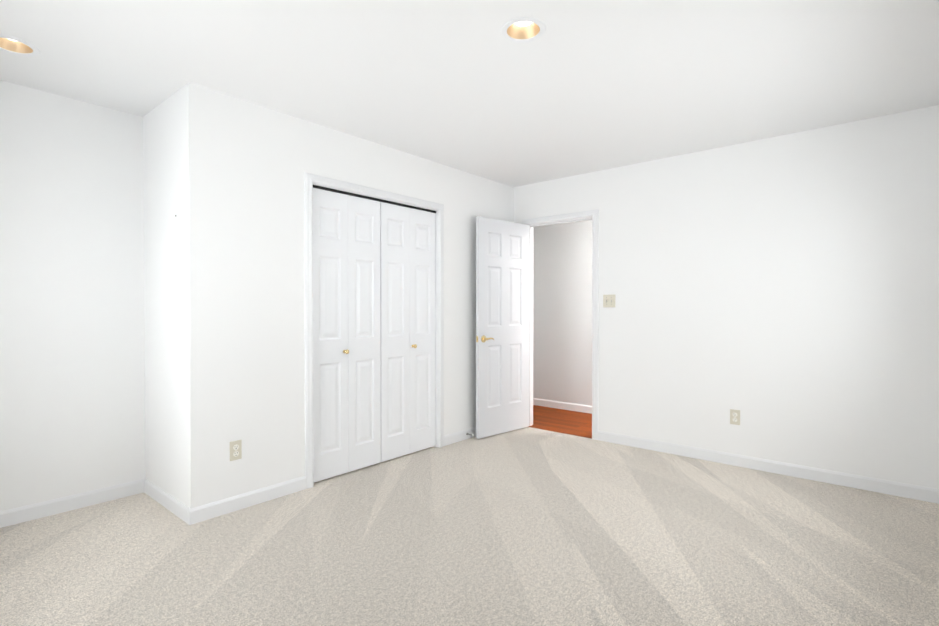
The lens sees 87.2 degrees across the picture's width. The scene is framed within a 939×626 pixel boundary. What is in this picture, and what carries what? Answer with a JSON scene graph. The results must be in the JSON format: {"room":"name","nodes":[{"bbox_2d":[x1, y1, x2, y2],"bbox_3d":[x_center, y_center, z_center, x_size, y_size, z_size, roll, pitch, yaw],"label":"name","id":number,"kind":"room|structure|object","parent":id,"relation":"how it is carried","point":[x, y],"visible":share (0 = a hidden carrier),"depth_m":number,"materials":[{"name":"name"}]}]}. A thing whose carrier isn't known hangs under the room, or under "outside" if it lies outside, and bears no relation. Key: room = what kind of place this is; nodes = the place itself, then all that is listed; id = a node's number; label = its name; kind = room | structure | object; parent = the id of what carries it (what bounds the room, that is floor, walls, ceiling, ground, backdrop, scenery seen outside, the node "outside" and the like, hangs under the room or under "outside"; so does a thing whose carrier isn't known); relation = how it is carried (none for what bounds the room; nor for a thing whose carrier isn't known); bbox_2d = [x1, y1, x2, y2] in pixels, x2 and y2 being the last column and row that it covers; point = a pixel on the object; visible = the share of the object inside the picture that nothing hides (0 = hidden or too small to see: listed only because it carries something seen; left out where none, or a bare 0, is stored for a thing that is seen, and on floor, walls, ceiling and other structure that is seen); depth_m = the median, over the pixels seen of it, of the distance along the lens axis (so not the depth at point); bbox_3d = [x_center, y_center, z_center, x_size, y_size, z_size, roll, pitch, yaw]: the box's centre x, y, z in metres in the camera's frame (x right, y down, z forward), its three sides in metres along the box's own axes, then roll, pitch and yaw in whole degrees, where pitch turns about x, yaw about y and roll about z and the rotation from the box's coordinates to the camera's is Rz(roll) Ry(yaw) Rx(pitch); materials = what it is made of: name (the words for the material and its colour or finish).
{"room":"empty bedroom","nodes":[
{"label":"empty bedroom","id":0,"kind":"room"},
{"bbox_2d":[0,80,145,511],"bbox_3d":[-1.715,-0.059,3.768,0.110,2.440,4.810,0,1,40],"label":"wall","id":1,"kind":"structure","parent":0,"point":[72,367],"depth_m":2.92,"materials":[{"name":"white paint"}]},
{"bbox_2d":[0,480,139,527],"bbox_3d":[-2.624,1.130,2.617,0.012,0.085,1.580,0,1,40],"label":"baseboard","id":2,"kind":"structure","parent":1,"relation":"attached to","point":[64,504],"depth_m":2.91,"materials":[{"name":"white paint"}]},
{"bbox_2d":[143,89,182,502],"bbox_3d":[-1.838,-0.052,3.045,0.640,2.440,0.110,0,1,40],"label":"wall","id":3,"kind":"structure","parent":0,"point":[163,301],"depth_m":2.98,"materials":[{"name":"white paint"}]},
{"bbox_2d":[140,479,195,524],"bbox_3d":[-1.816,1.126,2.958,0.722,0.085,0.012,0,1,40],"label":"baseboard","id":4,"kind":"structure","parent":3,"relation":"attached to","point":[181,510],"depth_m":2.92,"materials":[{"name":"white paint"}]},
{"bbox_2d":[181,82,513,508],"bbox_3d":[-0.587,-0.061,3.937,0.110,2.440,3.090,0,1,40],"label":"wall","id":5,"kind":"structure","parent":0,"point":[245,165],"depth_m":3.04,"materials":[{"name":"white paint"}]},
{"bbox_2d":[230,440,241,460],"bbox_3d":[-1.383,0.814,2.919,0.008,0.114,0.070,0,1,40],"label":"outlet","id":6,"kind":"object","parent":5,"relation":"attached to","point":[235,450],"visible":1,"depth_m":2.92,"materials":[{"name":"beige plastic"}]},
{"bbox_2d":[196,476,305,522],"bbox_3d":[-1.311,1.126,3.003,0.012,0.085,0.692,0,1,40],"label":"baseboard","id":7,"kind":"structure","parent":5,"relation":"attached to","point":[228,505],"depth_m":2.97,"materials":[{"name":"white paint"}]},
{"bbox_2d":[313,188,348,481],"bbox_3d":[-0.968,0.152,3.438,0.072,2.000,0.296,0,1,40],"label":"bifold closet door","id":8,"kind":"structure","parent":5,"relation":"in","point":[330,323],"depth_m":3.44,"materials":[{"name":"white paint"}]},
{"bbox_2d":[348,195,380,471],"bbox_3d":[-0.790,0.150,3.679,0.030,2.000,0.296,0,1,40],"label":"bifold closet door","id":9,"kind":"structure","parent":5,"relation":"in","point":[364,381],"depth_m":3.67,"materials":[{"name":"white paint"}]},
{"bbox_2d":[304,172,443,488],"bbox_3d":[-0.702,0.136,3.803,0.110,2.050,1.243,0,1,40],"label":"door frame","id":10,"kind":"structure","parent":5,"relation":"attached to","point":[342,191],"depth_m":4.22,"materials":[{"name":"white paint"}]},
{"bbox_2d":[380,202,409,461],"bbox_3d":[-0.593,0.147,3.910,0.030,2.000,0.296,0,1,40],"label":"bifold closet door","id":11,"kind":"structure","parent":5,"relation":"in","point":[395,312],"depth_m":3.90,"materials":[{"name":"white paint"}]},
{"bbox_2d":[410,208,435,452],"bbox_3d":[-0.384,0.145,4.123,0.072,2.000,0.296,0,1,40],"label":"bifold closet door","id":12,"kind":"structure","parent":5,"relation":"in","point":[422,346],"depth_m":4.13,"materials":[{"name":"white paint"}]},
{"bbox_2d":[444,427,475,445],"bbox_3d":[0.129,1.109,4.674,0.040,0.085,1.059,0,1,40],"label":"baseboard","id":13,"kind":"structure","parent":5,"relation":"attached to","point":[449,439],"depth_m":4.43,"materials":[{"name":"white paint"}]},
{"bbox_2d":[0,427,938,625],"bbox_3d":[-0.150,1.234,2.449,4.220,0.120,4.810,0,1,40],"label":"floor carpet","id":14,"kind":"object","parent":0,"point":[528,526],"visible":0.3,"depth_m":2.43,"materials":[{"name":"beige carpet"}]},
{"bbox_2d":[0,0,938,186],"bbox_3d":[0.210,-1.400,2.846,4.440,0.260,5.920,0,1,40],"label":"ceiling","id":15,"kind":"structure","parent":0,"point":[578,87],"depth_m":2.54,"materials":[{"name":"white paint"}]},
{"bbox_2d":[0,34,40,55],"bbox_3d":[-2.161,-1.315,2.329,0.202,0.108,0.202,0,1,40],"label":"recessed light","id":16,"kind":"object","parent":15,"relation":"in","point":[13,45],"visible":0.48,"depth_m":2.38,"materials":[{"name":"white paint"}]},
{"bbox_2d":[501,17,545,42],"bbox_3d":[0.240,-1.314,2.204,0.202,0.108,0.202,0,1,40],"label":"recessed light","id":17,"kind":"object","parent":15,"relation":"in","point":[523,29],"visible":0.52,"depth_m":2.24,"materials":[{"name":"white paint"}]},
{"bbox_2d":[529,405,591,438],"bbox_3d":[1.768,1.212,4.703,4.440,0.120,1.110,0,1,40],"label":"floor","id":18,"kind":"structure","parent":0,"point":[575,423],"depth_m":5.21,"materials":[{"name":"brown wood"}]},
{"bbox_2d":[533,220,591,405],"bbox_3d":[2.092,-0.072,5.072,4.220,2.440,0.110,0,1,40],"label":"wall","id":19,"kind":"structure","parent":0,"point":[562,312],"depth_m":5.84,"materials":[{"name":"white paint"}]},
{"bbox_2d":[533,398,591,413],"bbox_3d":[2.053,1.106,5.037,4.220,0.085,0.012,0,1,40],"label":"baseboard","id":20,"kind":"structure","parent":19,"relation":"attached to","point":[564,405],"depth_m":5.82,"materials":[{"name":"white paint"}]},
{"bbox_2d":[514,105,938,488],"bbox_3d":[1.444,-0.065,4.310,4.220,2.440,0.110,0,1,40],"label":"wall","id":21,"kind":"structure","parent":0,"point":[781,293],"depth_m":3.56,"materials":[{"name":"white paint"}]},
{"bbox_2d":[476,216,529,438],"bbox_3d":[0.331,0.132,4.714,0.721,2.015,0.131,-1,1,-43],"label":"entry door","id":22,"kind":"structure","parent":21,"relation":"in","point":[502,312],"depth_m":4.67,"materials":[{"name":"white paint"}]},
{"bbox_2d":[522,209,598,439],"bbox_3d":[0.882,0.104,4.777,0.836,2.093,0.129,0,1,40],"label":"door frame","id":23,"kind":"structure","parent":21,"relation":"attached to","point":[594,214],"depth_m":4.49,"materials":[{"name":"white paint"}]},
{"bbox_2d":[603,294,614,306],"bbox_3d":[1.241,-0.107,4.395,0.116,0.114,0.023,0,1,40],"label":"light switch","id":24,"kind":"object","parent":21,"relation":"attached to","point":[608,300],"visible":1,"depth_m":4.40,"materials":[{"name":"beige plastic"}]},
{"bbox_2d":[730,409,739,424],"bbox_3d":[2.020,0.793,3.751,0.070,0.114,0.008,0,1,40],"label":"outlet","id":25,"kind":"object","parent":21,"relation":"attached to","point":[734,417],"visible":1,"depth_m":3.75,"materials":[{"name":"beige plastic"}]},
{"bbox_2d":[598,431,938,503],"bbox_3d":[2.036,1.119,3.738,2.282,0.085,0.012,0,1,40],"label":"baseboard","id":26,"kind":"structure","parent":21,"relation":"attached to","point":[921,493],"depth_m":3.54,"materials":[{"name":"white paint"}]}
]}

